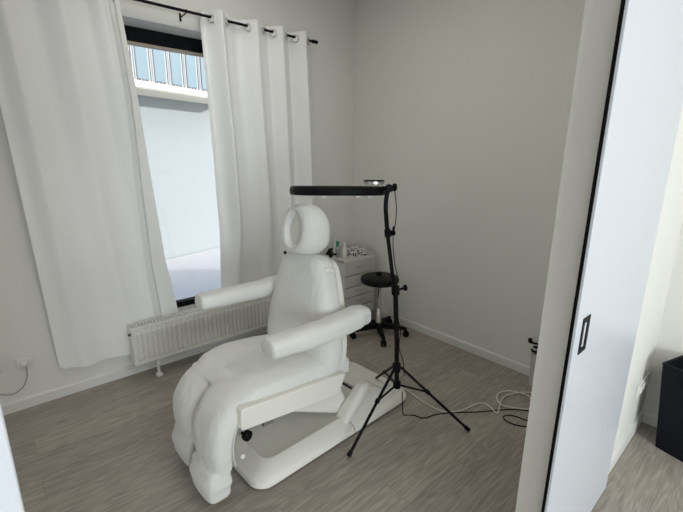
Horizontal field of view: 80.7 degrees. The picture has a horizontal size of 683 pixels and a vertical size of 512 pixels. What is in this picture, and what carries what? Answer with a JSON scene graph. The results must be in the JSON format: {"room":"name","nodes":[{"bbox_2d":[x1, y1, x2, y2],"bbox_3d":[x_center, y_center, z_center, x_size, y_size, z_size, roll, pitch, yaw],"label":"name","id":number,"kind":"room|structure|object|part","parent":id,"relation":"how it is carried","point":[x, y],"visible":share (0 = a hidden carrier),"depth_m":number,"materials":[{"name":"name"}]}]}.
{"room":"beauty treatment room","nodes":[
{"label":"beauty treatment room","id":0,"kind":"room"},
{"bbox_2d":[0,0,355,404],"bbox_3d":[-1.111,-0.659,3.122,7.680,3.050,0.312,-12,18,-40],"label":"wall","id":1,"kind":"structure","parent":0,"point":[25,329],"depth_m":2.81,"materials":[{"name":"paint"}]},
{"bbox_2d":[0,360,27,395],"bbox_3d":[-2.034,0.758,2.375,0.320,0.192,0.049,-12,18,-40],"label":"plug","id":2,"kind":"object","parent":1,"relation":"attached to","point":[24,363],"visible":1,"depth_m":2.44,"materials":[{"name":"white plastic"}]},
{"bbox_2d":[16,354,33,369],"bbox_3d":[-1.946,0.655,2.473,0.081,0.081,0.014,-12,18,-40],"label":"wall socket","id":3,"kind":"object","parent":1,"relation":"attached to","point":[29,358],"visible":0.88,"depth_m":2.47,"materials":[{"name":"white plastic"}]},
{"bbox_2d":[19,358,30,365],"bbox_3d":[-1.943,0.656,2.469,0.055,0.055,0.004,-12,18,-40],"label":"outlet","id":4,"kind":"object","parent":3,"relation":"attached to","point":[20,359],"depth_m":2.47,"materials":[{"name":"white plastic"}]},
{"bbox_2d":[1,326,266,414],"bbox_3d":[-1.834,0.890,2.635,5.210,0.068,0.013,-12,18,-40],"label":"baseboard","id":5,"kind":"structure","parent":1,"relation":"attached to","point":[14,406],"depth_m":2.79,"materials":[{"name":"white wood"}]},
{"bbox_2d":[122,14,203,312],"bbox_3d":[-1.292,-0.543,2.956,1.120,2.067,0.265,-12,18,-40],"label":"window","id":6,"kind":"structure","parent":1,"relation":"in","point":[139,32],"depth_m":2.81,"materials":[{"name":"black"}]},
{"bbox_3d":[-1.278,0.454,3.180,1.116,0.024,0.200,-12,18,-40],"label":"sill","id":7,"kind":"part","parent":6,"relation":"part of","materials":[{"name":"white stone"}]},
{"bbox_2d":[134,0,317,43],"bbox_3d":[-1.151,-1.565,2.554,2.462,0.050,0.122,-12,18,-40],"label":"curtain rod","id":8,"kind":"object","parent":1,"relation":"attached to","point":[142,1],"visible":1,"depth_m":2.65,"materials":[{"name":"black metal"}]},
{"bbox_2d":[0,0,177,368],"bbox_3d":[-1.496,-0.413,2.491,0.868,2.312,0.124,-12,18,-40],"label":"curtain","id":9,"kind":"object","parent":8,"relation":"hanging from","point":[69,103],"visible":0.96,"depth_m":2.42,"materials":[{"name":"fabric"}]},
{"bbox_2d":[199,9,314,287],"bbox_3d":[-0.573,-0.591,3.272,1.008,2.333,0.144,-12,18,-40],"label":"curtain","id":10,"kind":"object","parent":8,"relation":"hanging from","point":[258,81],"visible":0.69,"depth_m":3.15,"materials":[{"name":"fabric"}]},
{"bbox_2d":[4,313,682,511],"bbox_3d":[0.752,1.878,-0.975,6.490,0.060,9.088,-12,18,-40],"label":"floor","id":11,"kind":"structure","parent":0,"point":[107,447],"depth_m":2.14,"materials":[{"name":"grey laminate"}]},
{"bbox_2d":[127,294,272,376],"bbox_3d":[-0.924,0.575,3.214,1.409,0.414,0.090,-12,18,-40],"label":"radiator","id":12,"kind":"object","parent":11,"relation":"on","point":[156,339],"visible":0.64,"depth_m":2.98,"materials":[{"name":"white metal"}]},
{"bbox_2d":[129,307,216,328],"bbox_3d":[-0.919,0.375,3.172,1.387,0.005,0.074,-12,18,-40],"label":"grille","id":13,"kind":"object","parent":12,"relation":"attached to","point":[151,321],"depth_m":2.89,"materials":[{"name":"white metal"}]},
{"bbox_3d":[-0.943,0.504,3.231,1.387,0.273,0.014,-12,18,-40],"label":"panel","id":14,"kind":"part","parent":12,"relation":"part of","materials":[{"name":"white metal"}]},
{"bbox_2d":[172,204,405,503],"bbox_3d":[-0.246,0.366,2.241,1.377,1.301,0.767,-13,19,-42],"label":"chair","id":15,"kind":"object","parent":11,"relation":"on","point":[264,407],"visible":1,"depth_m":2.05,"materials":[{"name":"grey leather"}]},
{"bbox_2d":[172,422,195,465],"bbox_3d":[-0.775,0.951,2.068,0.134,0.155,0.238,-13,19,-42],"label":"cushion","id":16,"kind":"object","parent":15,"relation":"on","point":[184,445],"depth_m":1.99,"materials":[{"name":"white leather"}]},
{"bbox_2d":[173,362,216,442],"bbox_3d":[-0.751,0.737,2.028,0.158,0.345,0.269,-13,19,-42],"label":"cushion","id":17,"kind":"object","parent":15,"relation":"on","point":[190,389],"depth_m":1.97,"materials":[{"name":"white leather"}]},
{"bbox_2d":[189,450,231,503],"bbox_3d":[-0.607,1.004,1.857,0.135,0.156,0.235,-13,19,-42],"label":"cushion","id":18,"kind":"object","parent":15,"relation":"on","point":[214,486],"depth_m":1.78,"materials":[{"name":"white leather"}]},
{"bbox_2d":[193,377,244,475],"bbox_3d":[-0.574,0.780,1.838,0.169,0.360,0.270,-13,19,-42],"label":"cushion","id":19,"kind":"object","parent":15,"relation":"on","point":[216,414],"depth_m":1.77,"materials":[{"name":"white leather"}]},
{"bbox_3d":[-0.543,0.204,2.360,0.621,0.102,0.130,-13,19,-42],"label":"armrest","id":20,"kind":"part","parent":15,"relation":"part of","materials":[{"name":"white leather"}]},
{"bbox_3d":[-0.471,0.890,1.831,0.024,0.024,0.098,-13,19,-42],"label":"leg lever","id":21,"kind":"part","parent":15,"relation":"part of","materials":[{"name":"white plastic"}]},
{"bbox_3d":[-0.437,0.813,1.829,0.050,0.048,0.048,9,16,31],"label":"leg knob","id":22,"kind":"part","parent":15,"relation":"part of","materials":[{"name":"black plastic"}]},
{"bbox_2d":[196,334,348,402],"bbox_3d":[-0.392,0.680,2.179,0.732,0.389,0.545,-13,19,-42],"label":"seat cushion","id":23,"kind":"object","parent":15,"relation":"on","point":[238,371],"depth_m":1.98,"materials":[{"name":"white leather"}]},
{"bbox_3d":[-0.230,0.686,1.966,0.625,0.174,0.075,-13,19,-42],"label":"rail","id":24,"kind":"part","parent":15,"relation":"part of","materials":[{"name":"white plastic"}]},
{"bbox_3d":[-0.211,0.278,2.253,0.181,0.619,0.587,-13,19,-42],"label":"backrest","id":25,"kind":"part","parent":15,"relation":"part of","materials":[{"name":"white leather"}]},
{"bbox_3d":[-0.098,0.358,1.932,0.614,0.119,0.130,-13,19,-42],"label":"armrest","id":26,"kind":"part","parent":15,"relation":"part of","materials":[{"name":"white leather"}]},
{"bbox_2d":[320,245,374,310],"bbox_3d":[0.058,0.278,3.881,0.390,0.682,0.397,-12,18,-40],"label":"drawer unit","id":27,"kind":"object","parent":11,"relation":"on","point":[351,269],"visible":0.48,"depth_m":3.71,"materials":[{"name":"white wood"}]},
{"bbox_2d":[333,237,335,252],"bbox_3d":[-0.060,-0.098,3.820,0.034,0.175,0.034,-12,18,-40],"label":"bottle","id":28,"kind":"object","parent":27,"relation":"on","point":[334,244],"visible":0.66,"depth_m":3.81,"materials":[{"name":"white plastic"}]},
{"bbox_3d":[-0.067,-0.065,3.945,0.390,0.050,0.012,-12,18,-40],"label":"rail","id":29,"kind":"part","parent":27,"relation":"part of","materials":[{"name":"white wood"}]},
{"bbox_2d":[335,241,339,257],"bbox_3d":[-0.038,-0.063,3.732,0.040,0.150,0.040,-12,18,-40],"label":"bottle","id":30,"kind":"object","parent":27,"relation":"on","point":[337,249],"visible":1,"depth_m":3.72,"materials":[{"name":"grey plastic"}]},
{"bbox_2d":[342,242,346,257],"bbox_3d":[0.029,-0.057,3.719,0.042,0.145,0.042,-12,18,-40],"label":"bottle","id":31,"kind":"object","parent":27,"relation":"on","point":[344,249],"visible":1,"depth_m":3.71,"materials":[{"name":"white plastic"}]},
{"bbox_2d":[347,246,366,256],"bbox_3d":[0.129,-0.050,3.825,0.184,0.083,0.120,-7,16,-27],"label":"tissue box","id":32,"kind":"object","parent":27,"relation":"on","point":[354,251],"visible":0.96,"depth_m":3.78,"materials":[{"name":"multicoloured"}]},
{"bbox_3d":[0.169,0.411,3.784,0.386,0.096,0.016,-12,18,-40],"label":"drawer","id":33,"kind":"part","parent":27,"relation":"part of","materials":[{"name":"white wood"}]},
{"bbox_3d":[0.170,0.314,3.760,0.386,0.088,0.016,-12,18,-40],"label":"drawer","id":34,"kind":"part","parent":27,"relation":"part of","materials":[{"name":"white wood"}]},
{"bbox_3d":[0.170,0.213,3.735,0.386,0.104,0.016,-12,18,-40],"label":"drawer","id":35,"kind":"part","parent":27,"relation":"part of","materials":[{"name":"white wood"}]},
{"bbox_3d":[0.171,0.098,3.706,0.386,0.118,0.016,-12,18,-40],"label":"drawer","id":36,"kind":"part","parent":27,"relation":"part of","materials":[{"name":"white wood"}]},
{"bbox_3d":[0.168,0.510,3.809,0.386,0.092,0.016,-12,18,-40],"label":"drawer","id":37,"kind":"part","parent":27,"relation":"part of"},
{"bbox_2d":[350,271,408,346],"bbox_3d":[0.316,0.415,3.560,0.532,0.574,0.508,-12,18,-40],"label":"stool","id":38,"kind":"object","parent":11,"relation":"on","point":[378,279],"visible":0.92,"depth_m":3.50,"materials":[{"name":"black plastic"}]},
{"bbox_3d":[0.213,0.625,3.544,0.252,0.054,0.051,-6,15,-23],"label":"leg","id":39,"kind":"part","parent":38,"relation":"part of","materials":[{"name":"black plastic"}]},
{"bbox_3d":[0.332,0.200,3.490,0.334,0.062,0.334,-12,18,-40],"label":"seat","id":40,"kind":"part","parent":38,"relation":"part of","materials":[{"name":"black leather"}]},
{"bbox_3d":[0.341,0.644,3.471,0.051,0.054,0.252,-1,14,-5],"label":"leg","id":41,"kind":"part","parent":38,"relation":"part of","materials":[{"name":"black plastic"}]},
{"bbox_3d":[0.393,0.588,3.698,0.051,0.054,0.252,9,16,29],"label":"leg","id":42,"kind":"part","parent":38,"relation":"part of","materials":[{"name":"black plastic"}]},
{"bbox_3d":[0.452,0.621,3.566,0.252,0.054,0.051,4,14,12],"label":"leg","id":43,"kind":"part","parent":38,"relation":"part of","materials":[{"name":"black plastic"}]},
{"bbox_2d":[290,180,469,456],"bbox_3d":[0.190,0.303,2.219,0.765,1.432,0.848,-12,18,-40],"label":"floor lamp","id":44,"kind":"object","parent":11,"relation":"on","point":[324,191],"visible":1,"depth_m":2.10,"materials":[{"name":"black metal"}]},
{"bbox_3d":[0.163,-0.379,2.026,0.107,0.015,0.107,-12,18,-40],"label":"drum lid","id":45,"kind":"part","parent":44,"relation":"part of","materials":[{"name":"black plastic"}]},
{"bbox_2d":[402,392,528,418],"bbox_3d":[0.782,0.885,2.471,0.868,0.203,0.060,-1,14,-6],"label":"cable","id":46,"kind":"object","parent":11,"relation":"on","point":[402,392],"visible":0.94,"depth_m":2.50,"materials":[{"name":"black plastic"}]},
{"bbox_2d":[401,387,531,413],"bbox_3d":[0.855,0.944,2.617,0.927,0.008,0.264,1,14,3],"label":"cable","id":47,"kind":"object","parent":11,"relation":"on","point":[401,387],"visible":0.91,"depth_m":2.58,"materials":[{"name":"white plastic"}]},
{"bbox_2d":[496,390,530,409],"bbox_3d":[1.144,0.938,2.628,0.262,0.008,0.207,2,14,6],"label":"cable","id":48,"kind":"object","parent":11,"relation":"on","point":[506,390],"visible":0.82,"depth_m":2.64,"materials":[{"name":"white plastic"}]},
{"bbox_2d":[503,415,527,426],"bbox_3d":[1.081,0.999,2.420,0.207,0.007,0.095,7,15,24],"label":"cable","id":49,"kind":"object","parent":11,"relation":"on","point":[504,415],"visible":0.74,"depth_m":2.44,"materials":[{"name":"black plastic"}]},
{"bbox_2d":[529,349,536,385],"bbox_3d":[1.405,0.795,2.775,0.122,0.234,0.186,-12,18,-40],"label":"waste bin","id":50,"kind":"object","parent":11,"relation":"on","point":[533,355],"visible":0.24,"depth_m":2.79,"materials":[{"name":"grey"}]},
{"bbox_2d":[528,338,537,352],"bbox_3d":[1.357,0.622,2.783,0.083,0.097,0.125,-12,18,-40],"label":"cable bundle","id":51,"kind":"object","parent":50,"relation":"on","point":[530,340],"visible":0.48,"depth_m":2.79,"materials":[{"name":"black plastic"}]},
{"bbox_2d":[655,355,682,461],"bbox_3d":[1.869,0.824,2.124,0.268,0.502,0.268,-6,15,-25],"label":"planter","id":52,"kind":"object","parent":11,"relation":"on","point":[669,434],"visible":1,"depth_m":2.13,"materials":[{"name":"black plastic"}]},
{"bbox_2d":[353,0,682,415],"bbox_3d":[3.179,-0.054,0.730,0.140,3.000,9.068,-12,18,-40],"label":"wall","id":53,"kind":"structure","parent":0,"point":[464,106],"depth_m":3.05,"materials":[{"name":"paint"}]},
{"bbox_2d":[371,307,529,375],"bbox_3d":[0.934,0.719,3.409,0.013,0.068,2.493,-12,18,-40],"label":"baseboard","id":54,"kind":"structure","parent":53,"relation":"attached to","point":[524,369],"depth_m":3.32,"materials":[{"name":"white wood"}]},
{"bbox_2d":[642,411,657,427],"bbox_3d":[3.965,1.572,0.087,0.013,0.068,6.488,-12,18,-40],"label":"baseboard","id":55,"kind":"structure","parent":53,"relation":"attached to","point":[648,418],"depth_m":2.40,"materials":[{"name":"white"}]},
{"bbox_2d":[515,0,682,511],"bbox_3d":[-0.590,0.079,0.076,6.390,3.000,0.087,-12,18,-40],"label":"wall","id":56,"kind":"structure","parent":0,"point":[600,17],"depth_m":1.27,"materials":[{"name":"paint"}]},
{"bbox_2d":[0,402,24,511],"bbox_3d":[-0.550,0.351,0.081,0.801,2.348,0.009,-12,18,-40],"label":"door","id":57,"kind":"structure","parent":56,"relation":"in","point":[11,500],"depth_m":0.30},
{"bbox_2d":[541,0,682,511],"bbox_3d":[0.968,0.033,1.400,0.800,2.348,0.036,-12,18,-40],"label":"door","id":58,"kind":"structure","parent":56,"relation":"in","point":[644,100],"depth_m":1.29,"materials":[{"name":"white wood"}]},
{"bbox_3d":[0.735,0.238,1.217,0.062,0.117,0.003,-12,18,-40],"label":"handle","id":59,"kind":"part","parent":58,"relation":"part of","materials":[{"name":"black plastic"}]},
{"bbox_2d":[609,410,643,472],"bbox_3d":[1.270,1.083,1.963,1.485,0.068,0.013,-12,18,-40],"label":"baseboard","id":60,"kind":"structure","parent":56,"relation":"attached to","point":[615,456],"depth_m":2.20,"materials":[{"name":"white"}]},
{"bbox_2d":[635,371,650,398],"bbox_3d":[1.702,0.727,2.266,0.243,0.081,0.014,-12,18,-40],"label":"wall socket","id":61,"kind":"object","parent":56,"relation":"attached to","point":[645,381],"visible":1,"depth_m":2.24,"materials":[{"name":"white plastic"}]},
{"label":"outside","id":62,"kind":"structure","parent":0,"visible":0},
{"bbox_2d":[166,248,220,299],"bbox_3d":[-2.826,-0.190,7.900,22.000,0.200,8.720,-12,18,-40],"label":"ground","id":63,"kind":"structure","parent":62,"point":[193,274],"depth_m":5.75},
{"bbox_2d":[128,45,219,259],"bbox_3d":[-2.631,-2.986,5.686,0.920,6.500,12.000,9,16,31],"label":"apartment building","id":64,"kind":"structure","parent":63,"relation":"on","point":[171,88],"depth_m":6.36,"materials":[{"name":"white"}]},
{"bbox_3d":[-2.544,-2.732,5.065,0.013,0.930,0.158,9,16,31],"label":"balcony panel","id":65,"kind":"part","parent":64,"relation":"part of","materials":[{"name":"blue glass"}]},
{"bbox_3d":[-2.412,-2.783,5.273,0.013,0.930,0.158,9,16,31],"label":"balcony panel","id":66,"kind":"part","parent":64,"relation":"part of","materials":[{"name":"blue glass"}]},
{"bbox_3d":[-2.279,-2.834,5.482,0.013,0.930,0.158,9,16,31],"label":"balcony panel","id":67,"kind":"part","parent":64,"relation":"part of","materials":[{"name":"blue glass"}]},
{"bbox_3d":[-2.146,-2.885,5.690,0.013,0.930,0.158,9,16,31],"label":"balcony panel","id":68,"kind":"part","parent":64,"relation":"part of","materials":[{"name":"blue glass"}]},
{"bbox_3d":[-2.013,-2.936,5.899,0.013,0.930,0.158,9,16,31],"label":"balcony panel","id":69,"kind":"part","parent":64,"relation":"part of","materials":[{"name":"blue glass"}]}
]}

